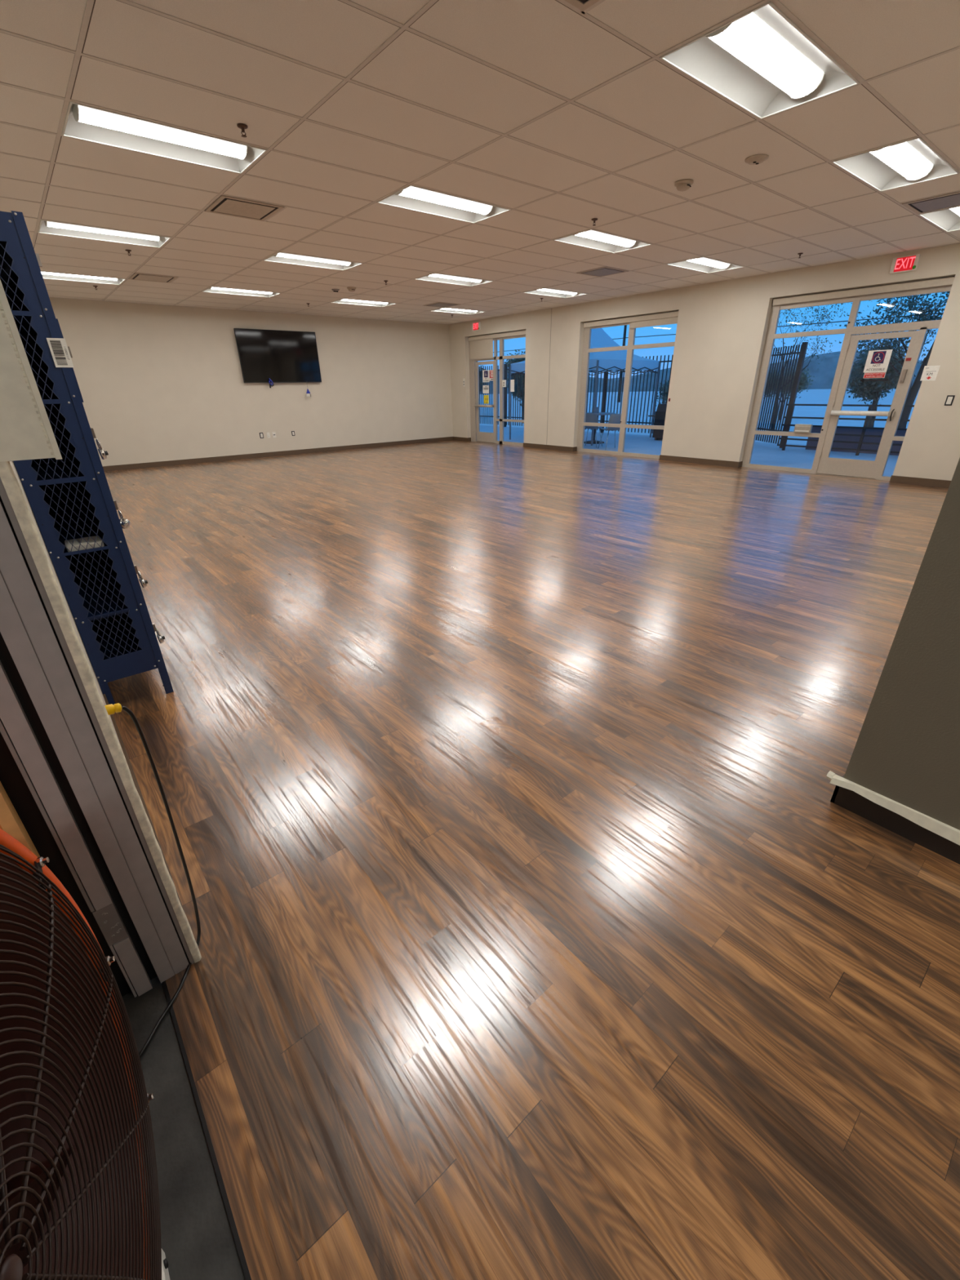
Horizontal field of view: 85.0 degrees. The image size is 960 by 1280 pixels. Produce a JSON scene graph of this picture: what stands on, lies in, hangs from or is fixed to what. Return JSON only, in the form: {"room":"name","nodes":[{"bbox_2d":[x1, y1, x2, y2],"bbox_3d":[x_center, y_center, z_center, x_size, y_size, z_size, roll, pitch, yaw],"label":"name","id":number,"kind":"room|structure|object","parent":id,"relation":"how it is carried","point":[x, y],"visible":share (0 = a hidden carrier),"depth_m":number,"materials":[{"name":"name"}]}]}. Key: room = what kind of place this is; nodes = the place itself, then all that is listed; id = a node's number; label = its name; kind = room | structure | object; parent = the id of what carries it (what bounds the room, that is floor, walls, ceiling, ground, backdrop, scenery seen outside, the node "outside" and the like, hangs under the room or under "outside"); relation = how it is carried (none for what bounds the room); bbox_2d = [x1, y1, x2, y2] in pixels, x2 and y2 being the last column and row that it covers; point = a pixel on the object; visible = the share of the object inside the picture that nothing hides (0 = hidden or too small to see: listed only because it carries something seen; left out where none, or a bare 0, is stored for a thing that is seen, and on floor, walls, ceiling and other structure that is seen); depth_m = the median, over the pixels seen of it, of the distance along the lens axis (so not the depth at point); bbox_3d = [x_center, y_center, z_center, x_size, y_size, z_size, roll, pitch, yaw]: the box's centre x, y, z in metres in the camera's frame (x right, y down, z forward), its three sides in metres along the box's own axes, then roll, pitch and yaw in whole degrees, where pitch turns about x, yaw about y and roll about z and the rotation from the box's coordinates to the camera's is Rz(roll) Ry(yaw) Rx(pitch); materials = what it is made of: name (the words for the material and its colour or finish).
{"room":"empty multipurpose room","nodes":[
{"label":"empty multipurpose room","id":0,"kind":"room"},
{"bbox_2d":[9,461,122,750],"bbox_3d":[-3.660,-2.000,3.756,0.100,3.333,15.996,-21,32,-35],"label":"wall","id":1,"kind":"structure","parent":0,"point":[12,464],"depth_m":2.07,"materials":[{"name":"paint"}]},
{"bbox_2d":[0,279,62,462],"bbox_3d":[-0.887,-0.849,0.758,0.115,1.106,0.277,-21,32,-35],"label":"wall panel","id":2,"kind":"object","parent":1,"relation":"attached to","point":[26,433],"visible":1,"depth_m":0.88,"materials":[{"name":"paint"}]},
{"bbox_2d":[0,461,201,962],"bbox_3d":[-0.832,-0.214,0.963,0.022,2.450,0.074,-21,32,-35],"label":"trim","id":3,"kind":"structure","parent":1,"relation":"attached to","point":[11,486],"depth_m":1.08,"materials":[{"name":"paint"}]},
{"bbox_2d":[97,681,185,913],"bbox_3d":[-4.773,-1.159,5.773,0.010,0.102,12.284,-21,32,-35],"label":"baseboard","id":4,"kind":"structure","parent":1,"relation":"attached to","point":[115,726],"depth_m":2.03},
{"bbox_2d":[162,980,251,1279],"bbox_3d":[0.305,1.522,0.163,0.008,0.021,3.630,-21,32,-35],"label":"trim","id":5,"kind":"structure","parent":1,"relation":"attached to","point":[231,1219],"depth_m":1.11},
{"bbox_2d":[121,976,245,1279],"bbox_3d":[-1.057,1.963,-0.621,3.248,0.074,4.000,-21,32,-35],"label":"floor","id":6,"kind":"structure","parent":0,"point":[197,1242],"depth_m":1.09,"materials":[{"name":"concrete"}]},
{"bbox_2d":[0,702,200,1279],"bbox_3d":[-0.718,0.678,0.617,0.618,1.142,1.535,-12,28,-21],"label":"fan","id":7,"kind":"object","parent":6,"relation":"on","point":[79,1194],"depth_m":0.86,"materials":[{"name":"metal"}]},
{"bbox_2d":[48,297,453,466],"bbox_3d":[-4.939,-6.104,12.307,10.500,3.333,0.200,-21,32,-35],"label":"wall","id":8,"kind":"structure","parent":0,"point":[157,383],"depth_m":11.79,"materials":[{"name":"paint"}]},
{"bbox_2d":[233,328,321,383],"bbox_3d":[-4.643,-6.562,12.154,1.860,1.082,0.097,-21,32,-35],"label":"television","id":9,"kind":"object","parent":8,"relation":"attached to","point":[279,356],"visible":1,"depth_m":12.08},
{"bbox_2d":[102,436,453,471],"bbox_3d":[-4.768,-4.644,12.993,10.300,0.102,0.012,-21,32,-35],"label":"baseboard","id":10,"kind":"structure","parent":8,"relation":"attached to","point":[131,466],"depth_m":12.62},
{"bbox_2d":[0,0,959,324],"bbox_3d":[0.304,-4.899,6.060,10.700,0.346,16.396,-21,32,-35],"label":"ceiling","id":11,"kind":"structure","parent":0,"point":[547,44],"depth_m":3.81,"materials":[{"name":"tile"}]},
{"bbox_2d":[40,271,125,284],"bbox_3d":[-6.116,-5.541,7.925,1.193,0.109,0.584,-21,32,-35],"label":"ceiling light","id":12,"kind":"object","parent":11,"relation":"attached to","point":[48,275],"visible":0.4,"depth_m":8.07,"materials":[{"name":"white metal"}]},
{"bbox_2d":[40,271,117,280],"bbox_3d":[-6.116,-5.538,7.927,1.043,0.072,0.200,-21,32,-35],"label":"diffuser","id":13,"kind":"object","parent":12,"relation":"attached to","point":[42,273],"depth_m":7.93,"materials":[{"name":"white"}]},
{"bbox_2d":[37,219,171,248],"bbox_3d":[-4.162,-4.553,5.805,1.193,0.109,0.584,-21,32,-35],"label":"ceiling light","id":14,"kind":"object","parent":11,"relation":"attached to","point":[48,227],"visible":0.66,"depth_m":5.88,"materials":[{"name":"white metal"}]},
{"bbox_2d":[47,221,159,240],"bbox_3d":[-4.162,-4.550,5.806,1.043,0.072,0.200,-21,32,-35],"label":"diffuser","id":15,"kind":"object","parent":14,"relation":"attached to","point":[55,224],"depth_m":5.77,"materials":[{"name":"white"}]},
{"bbox_2d":[128,272,177,283],"bbox_3d":[-5.024,-5.596,8.031,0.570,0.088,0.570,-21,32,-35],"label":"ceiling vent","id":16,"kind":"object","parent":11,"relation":"in","point":[136,276],"visible":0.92,"depth_m":8.01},
{"bbox_2d":[61,101,266,173],"bbox_3d":[-2.207,-3.566,3.685,1.193,0.109,0.584,-21,32,-35],"label":"ceiling light","id":17,"kind":"object","parent":11,"relation":"attached to","point":[82,122],"visible":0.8,"depth_m":3.72,"materials":[{"name":"white metal"}]},
{"bbox_2d":[78,105,246,158],"bbox_3d":[-2.207,-3.563,3.686,1.043,0.072,0.200,-21,32,-35],"label":"diffuser","id":18,"kind":"object","parent":17,"relation":"attached to","point":[86,114],"depth_m":3.62,"materials":[{"name":"white"}]},
{"bbox_2d":[202,286,280,297],"bbox_3d":[-4.245,-6.248,9.320,1.193,0.109,0.584,-21,32,-35],"label":"ceiling light","id":19,"kind":"object","parent":11,"relation":"attached to","point":[214,290],"visible":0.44,"depth_m":9.43,"materials":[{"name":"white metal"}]},
{"bbox_2d":[211,287,271,293],"bbox_3d":[-4.245,-6.245,9.322,1.043,0.072,0.200,-21,32,-35],"label":"diffuser","id":20,"kind":"object","parent":19,"relation":"attached to","point":[217,288],"depth_m":9.29,"materials":[{"name":"white"}]},
{"bbox_2d":[204,195,284,221],"bbox_3d":[-2.287,-4.213,5.062,0.570,0.088,0.570,-21,32,-35],"label":"ceiling vent","id":21,"kind":"object","parent":11,"relation":"in","point":[224,205],"visible":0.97,"depth_m":5.05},
{"bbox_2d":[263,252,363,270],"bbox_3d":[-2.291,-5.261,7.200,1.193,0.109,0.584,-21,32,-35],"label":"ceiling light","id":22,"kind":"object","parent":11,"relation":"attached to","point":[280,257],"visible":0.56,"depth_m":7.30,"materials":[{"name":"white metal"}]},
{"bbox_2d":[276,253,351,265],"bbox_3d":[-2.291,-5.258,7.201,1.043,0.072,0.200,-21,32,-35],"label":"diffuser","id":23,"kind":"object","parent":22,"relation":"attached to","point":[282,255],"depth_m":7.17,"materials":[{"name":"white"}]},
{"bbox_2d":[330,298,395,306],"bbox_3d":[-2.375,-6.956,10.715,1.193,0.109,0.584,-21,32,-35],"label":"ceiling light","id":24,"kind":"object","parent":11,"relation":"attached to","point":[348,301],"visible":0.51,"depth_m":10.84,"materials":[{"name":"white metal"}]},
{"bbox_2d":[341,298,387,304],"bbox_3d":[-2.375,-6.953,10.716,1.043,0.072,0.200,-21,32,-35],"label":"diffuser","id":25,"kind":"object","parent":24,"relation":"attached to","point":[344,299],"depth_m":10.69,"materials":[{"name":"white"}]},
{"bbox_2d":[423,302,459,307],"bbox_3d":[-0.814,-7.188,11.169,0.570,0.088,0.570,-21,32,-35],"label":"ceiling vent","id":26,"kind":"object","parent":11,"relation":"in","point":[440,304],"visible":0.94,"depth_m":11.13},
{"bbox_2d":[376,184,511,223],"bbox_3d":[-0.337,-4.274,5.079,1.193,0.109,0.584,-21,32,-35],"label":"ceiling light","id":27,"kind":"object","parent":11,"relation":"attached to","point":[416,198],"visible":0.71,"depth_m":5.16,"materials":[{"name":"white metal"}]},
{"bbox_2d":[399,186,492,213],"bbox_3d":[-0.337,-4.271,5.081,1.043,0.072,0.200,-21,32,-35],"label":"diffuser","id":28,"kind":"object","parent":27,"relation":"attached to","point":[412,192],"depth_m":5.03,"materials":[{"name":"white"}]},
{"bbox_2d":[414,273,493,286],"bbox_3d":[-0.420,-5.969,8.595,1.193,0.109,0.584,-21,32,-35],"label":"ceiling light","id":29,"kind":"object","parent":11,"relation":"attached to","point":[438,277],"visible":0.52,"depth_m":8.72,"materials":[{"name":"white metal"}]},
{"bbox_2d":[429,273,481,282],"bbox_3d":[-0.420,-5.966,8.596,1.043,0.072,0.200,-21,32,-35],"label":"diffuser","id":30,"kind":"object","parent":29,"relation":"attached to","point":[437,275],"depth_m":8.58,"materials":[{"name":"white"}]},
{"bbox_2d":[431,307,485,314],"bbox_3d":[-0.504,-7.664,12.110,1.193,0.109,0.584,-21,32,-35],"label":"ceiling light","id":31,"kind":"object","parent":11,"relation":"attached to","point":[444,309],"visible":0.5,"depth_m":12.26,"materials":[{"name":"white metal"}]},
{"bbox_2d":[440,307,476,311],"bbox_3d":[-0.504,-7.661,12.111,1.043,0.072,0.200,-21,32,-35],"label":"diffuser","id":32,"kind":"object","parent":31,"relation":"attached to","point":[445,308],"depth_m":12.11,"materials":[{"name":"white"}]},
{"bbox_2d":[0,0,959,323],"bbox_3d":[-0.245,-5.020,6.735,10.300,0.004,14.275,-21,32,-35],"label":"grid","id":33,"kind":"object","parent":11,"relation":"attached to","point":[89,5],"depth_m":3.97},
{"bbox_2d":[0,0,959,302],"bbox_3d":[0.307,-4.743,6.136,10.300,0.002,15.996,-21,32,-35],"label":"trim","id":34,"kind":"structure","parent":11,"relation":"attached to","point":[95,0],"depth_m":3.31,"materials":[{"name":"metal"}]},
{"bbox_2d":[522,288,586,297],"bbox_3d":[1.450,-6.677,9.989,1.193,0.109,0.584,-21,32,-35],"label":"ceiling light","id":35,"kind":"object","parent":11,"relation":"attached to","point":[544,291],"visible":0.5,"depth_m":10.14,"materials":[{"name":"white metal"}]},
{"bbox_2d":[537,288,577,294],"bbox_3d":[1.450,-6.673,9.991,1.043,0.072,0.200,-21,32,-35],"label":"diffuser","id":36,"kind":"object","parent":35,"relation":"attached to","point":[545,289],"depth_m":9.97,"materials":[{"name":"white"}]},
{"bbox_2d":[564,0,599,11],"bbox_3d":[0.449,-2.831,2.094,0.570,0.088,0.570,-21,32,-35],"label":"ceiling vent","id":37,"kind":"object","parent":11,"relation":"in","point":[582,5],"visible":1,"depth_m":2.42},
{"bbox_2d":[576,266,628,277],"bbox_3d":[1.922,-5.806,8.200,0.570,0.088,0.570,-21,32,-35],"label":"ceiling vent","id":38,"kind":"object","parent":11,"relation":"in","point":[604,271],"visible":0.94,"depth_m":8.19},
{"bbox_2d":[553,229,652,253],"bbox_3d":[1.534,-4.982,6.474,1.193,0.109,0.584,-21,32,-35],"label":"ceiling light","id":39,"kind":"object","parent":11,"relation":"attached to","point":[591,238],"visible":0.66,"depth_m":6.59,"materials":[{"name":"white metal"}]},
{"bbox_2d":[576,230,635,247],"bbox_3d":[1.534,-4.978,6.476,1.043,0.072,0.200,-21,32,-35],"label":"diffuser","id":40,"kind":"object","parent":39,"relation":"attached to","point":[592,234],"depth_m":6.45,"materials":[{"name":"white"}]},
{"bbox_2d":[674,178,693,191],"bbox_3d":[1.799,-4.011,4.629,0.156,0.057,0.156,-21,32,-35],"label":"smoke detector","id":41,"kind":"object","parent":11,"relation":"attached to","point":[685,184],"visible":1,"depth_m":4.59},
{"bbox_2d":[666,257,743,273],"bbox_3d":[3.405,-5.689,7.869,1.193,0.109,0.584,-21,32,-35],"label":"ceiling light","id":42,"kind":"object","parent":11,"relation":"attached to","point":[704,264],"visible":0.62,"depth_m":8.02,"materials":[{"name":"white metal"}]},
{"bbox_2d":[687,257,729,268],"bbox_3d":[3.405,-5.686,7.870,1.043,0.072,0.200,-21,32,-35],"label":"diffuser","id":43,"kind":"object","parent":42,"relation":"attached to","point":[705,261],"depth_m":7.86,"materials":[{"name":"white"}]},
{"bbox_2d":[744,154,768,164],"bbox_3d":[2.195,-3.806,4.160,0.170,0.030,0.170,-21,32,-35],"label":"ceiling sensor","id":44,"kind":"object","parent":11,"relation":"attached to","point":[758,158],"visible":1,"depth_m":4.13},
{"bbox_2d":[659,0,859,119],"bbox_3d":[1.618,-3.287,2.959,1.193,0.109,0.584,-21,32,-35],"label":"ceiling light","id":45,"kind":"object","parent":11,"relation":"attached to","point":[759,60],"visible":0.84,"depth_m":3.00,"materials":[{"name":"white metal"}]},
{"bbox_2d":[708,13,823,97],"bbox_3d":[1.618,-3.283,2.961,1.043,0.072,0.200,-21,32,-35],"label":"diffuser","id":46,"kind":"object","parent":45,"relation":"attached to","point":[750,38],"depth_m":2.89,"materials":[{"name":"white"}]},
{"bbox_2d":[831,137,959,191],"bbox_3d":[3.489,-3.994,4.354,1.193,0.109,0.584,-21,32,-35],"label":"ceiling light","id":47,"kind":"object","parent":11,"relation":"attached to","point":[913,161],"visible":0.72,"depth_m":4.45,"materials":[{"name":"white metal"}]},
{"bbox_2d":[870,142,933,179],"bbox_3d":[3.489,-3.991,4.355,1.043,0.072,0.200,-21,32,-35],"label":"diffuser","id":48,"kind":"object","parent":47,"relation":"attached to","point":[908,160],"depth_m":4.32,"materials":[{"name":"white"}]},
{"bbox_2d":[902,191,959,213],"bbox_3d":[4.658,-4.423,5.232,0.570,0.088,0.570,-21,32,-35],"label":"ceiling vent","id":49,"kind":"object","parent":11,"relation":"in","point":[951,200],"visible":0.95,"depth_m":5.27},
{"bbox_2d":[918,206,959,231],"bbox_3d":[5.359,-4.702,5.749,1.193,0.109,0.584,-21,32,-35],"label":"ceiling light","id":50,"kind":"object","parent":11,"relation":"attached to","point":[948,220],"visible":0.58,"depth_m":5.94,"materials":[{"name":"white metal"}]},
{"bbox_2d":[950,206,959,216],"bbox_3d":[5.359,-4.699,5.750,1.043,0.072,0.200,-21,32,-35],"label":"diffuser","id":51,"kind":"object","parent":50,"relation":"attached to","point":[957,210],"depth_m":5.57,"materials":[{"name":"white"}]},
{"bbox_2d":[104,440,959,1279],"bbox_3d":[0.390,-2.021,7.479,10.552,0.001,15.996,-21,32,-35],"label":"floor","id":52,"kind":"structure","parent":0,"point":[544,935],"depth_m":1.72,"materials":[{"name":"brown wood"}]},
{"bbox_2d":[0,210,173,704],"bbox_3d":[-2.052,-0.751,2.595,0.309,2.040,0.922,-21,32,-35],"label":"locker","id":53,"kind":"object","parent":52,"relation":"on","point":[70,497],"visible":0.85,"depth_m":2.43,"materials":[{"name":"blue"}]},
{"bbox_2d":[13,315,37,335],"bbox_3d":[-2.074,-1.381,2.287,0.282,0.014,0.908,-21,32,-35],"label":"shelf","id":54,"kind":"object","parent":53,"relation":"attached to","point":[24,318],"depth_m":2.23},
{"bbox_2d":[31,460,84,480],"bbox_3d":[-2.064,-0.828,2.554,0.282,0.014,0.908,-21,32,-35],"label":"shelf","id":55,"kind":"object","parent":53,"relation":"attached to","point":[74,476],"depth_m":2.54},
{"bbox_2d":[53,515,107,553],"bbox_3d":[-2.059,-0.552,2.687,0.282,0.014,0.908,-21,32,-35],"label":"shelf","id":56,"kind":"object","parent":53,"relation":"attached to","point":[88,522],"depth_m":2.75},
{"bbox_2d":[63,535,104,551],"bbox_3d":[-1.829,-0.444,2.420,0.140,0.033,0.140,-21,32,-35],"label":"folded cloth","id":57,"kind":"object","parent":53,"relation":"on","point":[99,540],"visible":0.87,"depth_m":2.38,"materials":[{"name":"white fabric"}]},
{"bbox_2d":[74,567,128,620],"bbox_3d":[-2.053,-0.269,2.823,0.282,0.014,0.908,-21,32,-35],"label":"shelf","id":58,"kind":"object","parent":53,"relation":"attached to","point":[124,609],"depth_m":2.78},
{"bbox_2d":[95,438,108,459],"bbox_3d":[-1.670,-0.844,2.315,0.034,0.088,0.048,-21,32,-35],"label":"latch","id":59,"kind":"object","parent":53,"relation":"attached to","point":[103,454],"visible":1,"depth_m":2.31,"materials":[{"name":"silver metal"}]},
{"bbox_2d":[92,613,142,659],"bbox_3d":[-2.048,0.010,2.958,0.282,0.014,0.908,-21,32,-35],"label":"shelf","id":60,"kind":"object","parent":53,"relation":"attached to","point":[96,622],"depth_m":3.04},
{"bbox_2d":[118,510,129,528],"bbox_3d":[-1.666,-0.563,2.445,0.038,0.088,0.048,9,28,20],"label":"padlock","id":61,"kind":"object","parent":53,"relation":"attached to","point":[125,523],"visible":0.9,"depth_m":2.44,"materials":[{"name":"silver metal"}]},
{"bbox_2d":[0,477,194,997],"bbox_3d":[-0.882,-0.169,0.907,0.150,2.420,0.027,-21,32,-35],"label":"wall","id":62,"kind":"structure","parent":52,"relation":"on","point":[26,629],"depth_m":1.12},
{"bbox_2d":[0,781,39,857],"bbox_3d":[-1.309,0.153,0.613,0.964,2.090,0.043,-21,32,-35],"label":"wooden door","id":63,"kind":"structure","parent":62,"relation":"in","point":[11,823],"depth_m":1.04,"materials":[{"name":"brown wood"}]},
{"bbox_2d":[0,496,188,996],"bbox_3d":[-1.005,-0.150,0.837,0.424,2.450,0.019,-21,32,-35],"label":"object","id":64,"kind":"structure","parent":62,"relation":"attached to","point":[11,779],"depth_m":1.14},
{"bbox_2d":[448,243,959,480],"bbox_3d":[4.319,-5.076,9.823,0.268,3.333,16.196,-21,32,-35],"label":"wall","id":65,"kind":"structure","parent":0,"point":[722,326],"depth_m":9.65,"materials":[{"name":"paint"}]},
{"bbox_2d":[468,329,525,445],"bbox_3d":[0.491,-6.738,14.155,0.060,2.688,2.370,-21,32,-35],"label":"window","id":66,"kind":"structure","parent":65,"relation":"in","point":[472,362],"depth_m":14.30,"materials":[{"name":"metal"}]},
{"bbox_2d":[474,360,494,443],"bbox_3d":[0.124,-6.616,14.632,0.149,2.065,0.815,-21,32,-35],"label":"door","id":67,"kind":"structure","parent":66,"relation":"attached to","point":[482,437],"depth_m":14.80,"materials":[{"name":"metal"}]},
{"bbox_2d":[468,330,525,359],"bbox_3d":[0.443,-7.659,13.649,0.051,0.548,2.316,-21,32,-35],"label":"roller shade","id":68,"kind":"object","parent":66,"relation":"attached to","point":[481,347],"visible":0.84,"depth_m":13.99,"materials":[{"name":"fabric"}]},
{"bbox_2d":[49,242,959,324],"bbox_3d":[-0.562,-5.179,7.080,10.300,0.006,13.286,-21,32,-35],"label":"trim","id":69,"kind":"structure","parent":65,"relation":"attached to","point":[959,242],"depth_m":10.03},
{"bbox_2d":[577,310,679,458],"bbox_3d":[3.103,-5.414,11.312,0.074,2.688,2.383,-21,32,-35],"label":"window","id":70,"kind":"structure","parent":65,"relation":"in","point":[630,347],"depth_m":11.55,"materials":[{"name":"metal"}]},
{"bbox_2d":[583,311,678,328],"bbox_3d":[3.053,-6.497,10.739,0.051,0.198,2.344,-21,32,-35],"label":"roller shade","id":71,"kind":"object","parent":70,"relation":"attached to","point":[666,318],"visible":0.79,"depth_m":10.46,"materials":[{"name":"fabric"}]},
{"bbox_2d":[453,436,951,488],"bbox_3d":[3.485,-4.003,11.349,0.135,0.102,13.274,-21,32,-35],"label":"baseboard","id":72,"kind":"structure","parent":65,"relation":"attached to","point":[897,479],"depth_m":10.13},
{"bbox_2d":[741,275,955,480],"bbox_3d":[5.705,-4.100,8.490,0.074,2.688,2.412,-21,32,-35],"label":"door frame","id":73,"kind":"structure","parent":65,"relation":"in","point":[851,330],"depth_m":8.29,"materials":[{"name":"metal"}]},
{"bbox_2d":[793,423,813,433],"bbox_3d":[5.511,-3.609,8.933,0.070,0.135,0.260,-21,32,-35],"label":"box","id":74,"kind":"object","parent":73,"relation":"attached to","point":[799,428],"visible":1,"depth_m":8.91,"materials":[{"name":"silver metal"}]},
{"bbox_2d":[773,276,955,305],"bbox_3d":[5.652,-5.233,7.893,0.051,0.086,2.376,-21,32,-35],"label":"roller shade","id":75,"kind":"object","parent":73,"relation":"attached to","point":[948,281],"visible":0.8,"depth_m":7.76,"materials":[{"name":"fabric"}]},
{"bbox_2d":[815,330,919,479],"bbox_3d":[6.020,-3.637,8.235,0.151,2.065,0.890,-21,32,-35],"label":"door","id":76,"kind":"structure","parent":73,"relation":"attached to","point":[851,468],"depth_m":8.33,"materials":[{"name":"metal"}]},
{"bbox_2d":[863,372,885,377],"bbox_3d":[6.056,-4.064,8.040,0.004,0.077,0.280,-21,32,-35],"label":"door sign","id":77,"kind":"object","parent":76,"relation":"attached to","point":[870,375],"visible":1,"depth_m":8.03,"materials":[{"name":"plastic"}]},
{"bbox_2d":[863,349,893,372],"bbox_3d":[6.046,-4.238,7.963,0.008,0.298,0.304,-21,32,-35],"label":"door sign","id":78,"kind":"object","parent":76,"relation":"attached to","point":[877,361],"visible":1,"depth_m":7.96,"materials":[{"name":"plastic"}]},
{"bbox_2d":[888,253,920,274],"bbox_3d":[5.923,-5.243,7.304,0.054,0.186,0.310,-21,32,-35],"label":"exit sign","id":79,"kind":"object","parent":65,"relation":"attached to","point":[908,263],"visible":1,"depth_m":7.29,"materials":[{"name":"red plastic"}]},
{"bbox_2d":[920,365,940,380],"bbox_3d":[6.399,-3.794,7.447,0.004,0.191,0.177,-21,32,-35],"label":"notice","id":80,"kind":"object","parent":65,"relation":"attached to","point":[930,372],"visible":1,"depth_m":7.45,"materials":[{"name":"paper"}]},
{"bbox_2d":[843,457,959,830],"bbox_3d":[2.359,-0.514,0.447,0.450,3.333,2.710,-21,32,-35],"label":"wall column","id":81,"kind":"structure","parent":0,"point":[906,751],"depth_m":1.68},
{"bbox_2d":[826,770,959,845],"bbox_3d":[1.844,0.791,1.373,0.037,0.049,1.698,-21,32,-35],"label":"trim","id":82,"kind":"structure","parent":81,"relation":"attached to","point":[949,833],"depth_m":1.80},
{"bbox_2d":[830,773,959,864],"bbox_3d":[2.381,0.945,1.156,0.472,0.088,2.722,-21,32,-35],"label":"baseboard","id":83,"kind":"structure","parent":81,"relation":"attached to","point":[850,800],"depth_m":1.83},
{"label":"outside","id":84,"kind":"structure","parent":0,"visible":0},
{"bbox_2d":[479,388,919,444],"bbox_3d":[33.272,-41.475,88.420,145.400,0.200,220.000,-21,32,-35],"label":"lot","id":85,"kind":"structure","parent":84,"point":[811,396],"depth_m":33.47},
{"bbox_2d":[504,349,525,423],"bbox_3d":[1.963,-11.487,23.821,2.158,3.034,1.866,15,30,29],"label":"tree","id":86,"kind":"object","parent":85,"relation":"on","point":[515,360],"visible":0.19,"depth_m":23.46,"materials":[{"name":"green plant"}]},
{"bbox_2d":[652,380,668,406],"bbox_3d":[7.286,-8.946,19.621,1.706,1.935,1.619,-17,30,-29],"label":"tree","id":87,"kind":"object","parent":85,"relation":"on","point":[667,383],"visible":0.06,"depth_m":19.45,"materials":[{"name":"green plant"}]},
{"bbox_2d":[493,312,943,402],"bbox_3d":[13.325,-26.224,48.960,0.316,7.300,100.001,-21,32,-35],"label":"utility pole","id":88,"kind":"object","parent":85,"relation":"on","point":[624,337],"visible":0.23,"depth_m":47.88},
{"bbox_2d":[763,365,818,420],"bbox_3d":[13.282,-10.867,22.918,1.915,2.309,2.277,-21,32,-35],"label":"tree","id":89,"kind":"object","parent":85,"relation":"on","point":[802,381],"visible":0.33,"depth_m":22.46,"materials":[{"name":"green plant"}]},
{"bbox_2d":[770,302,852,429],"bbox_3d":[9.919,-9.119,16.907,2.938,4.481,2.501,-6,26,-10],"label":"tree","id":90,"kind":"object","parent":85,"relation":"on","point":[815,309],"visible":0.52,"depth_m":16.61,"materials":[{"name":"green plant"}]},
{"bbox_2d":[845,342,919,426],"bbox_3d":[12.982,-8.329,17.204,2.237,2.719,1.609,17,31,32],"label":"tree","id":91,"kind":"object","parent":85,"relation":"on","point":[872,390],"visible":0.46,"depth_m":17.02,"materials":[{"name":"green plant"}]},
{"bbox_2d":[839,291,950,428],"bbox_3d":[10.850,-7.672,12.550,4.001,5.652,2.605,9,27,19],"label":"tree","id":92,"kind":"object","parent":85,"relation":"on","point":[913,392],"visible":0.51,"depth_m":12.69,"materials":[{"name":"green plant"}]},
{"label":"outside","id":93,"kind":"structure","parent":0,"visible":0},
{"bbox_2d":[480,351,922,394],"bbox_3d":[31.967,-40.137,78.198,157.828,8.120,213.370,-21,32,-35],"label":"ridge","id":94,"kind":"object","parent":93,"point":[824,377],"visible":0.09,"depth_m":111.83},
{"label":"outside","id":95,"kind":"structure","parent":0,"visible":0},
{"bbox_2d":[480,425,898,476],"bbox_3d":[3.150,-5.799,15.454,5.000,0.180,30.000,-21,32,-35],"label":"patio","id":96,"kind":"structure","parent":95,"point":[763,453],"depth_m":12.59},
{"bbox_2d":[479,355,673,433],"bbox_3d":[2.509,-8.703,18.687,0.090,2.220,14.490,-21,32,-35],"label":"picket fence","id":97,"kind":"object","parent":96,"relation":"on","point":[606,375],"visible":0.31,"depth_m":17.00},
{"bbox_2d":[509,328,660,445],"bbox_3d":[3.018,-7.622,15.232,3.049,3.300,3.049,-23,34,-38],"label":"canopy tent","id":98,"kind":"object","parent":96,"relation":"on","point":[613,362],"visible":0.41,"depth_m":14.47,"materials":[{"name":"fabric"}]},
{"bbox_2d":[585,413,602,448],"bbox_3d":[2.878,-5.434,13.548,0.480,0.833,0.598,13,29,27],"label":"patio chair","id":99,"kind":"object","parent":96,"relation":"on","point":[590,417],"visible":0.62,"depth_m":13.24,"materials":[{"name":"silver metal"}]},
{"bbox_2d":[583,412,615,444],"bbox_3d":[3.175,-5.869,14.511,1.060,0.765,1.060,-21,32,-35],"label":"patio table","id":100,"kind":"object","parent":96,"relation":"on","point":[599,413],"visible":0.46,"depth_m":14.48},
{"bbox_2d":[597,413,621,450],"bbox_3d":[3.288,-5.157,12.960,0.481,0.833,0.598,-6,26,-10],"label":"patio chair","id":101,"kind":"object","parent":96,"relation":"on","point":[614,418],"visible":0.69,"depth_m":12.65,"materials":[{"name":"silver metal"}]},
{"bbox_2d":[648,403,666,439],"bbox_3d":[5.343,-6.178,14.856,0.500,0.950,1.100,-21,32,-35],"label":"outdoor grill","id":102,"kind":"object","parent":96,"relation":"on","point":[660,415],"visible":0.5,"depth_m":14.79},
{"bbox_2d":[755,342,808,448],"bbox_3d":[7.192,-5.946,12.797,0.125,2.220,1.606,-3,26,-4],"label":"picket fence","id":103,"kind":"object","parent":96,"relation":"on","point":[804,345],"visible":0.78,"depth_m":12.54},
{"bbox_2d":[777,404,914,455],"bbox_3d":[9.281,-3.803,9.817,0.050,1.080,7.000,-21,32,-35],"label":"railing","id":104,"kind":"object","parent":96,"relation":"on","point":[867,419],"visible":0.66,"depth_m":11.24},
{"bbox_2d":[804,426,906,455],"bbox_3d":[10.230,-3.533,9.775,0.250,0.600,7.550,-21,32,-35],"label":"wall","id":105,"kind":"structure","parent":96,"relation":"on","point":[815,429],"depth_m":11.61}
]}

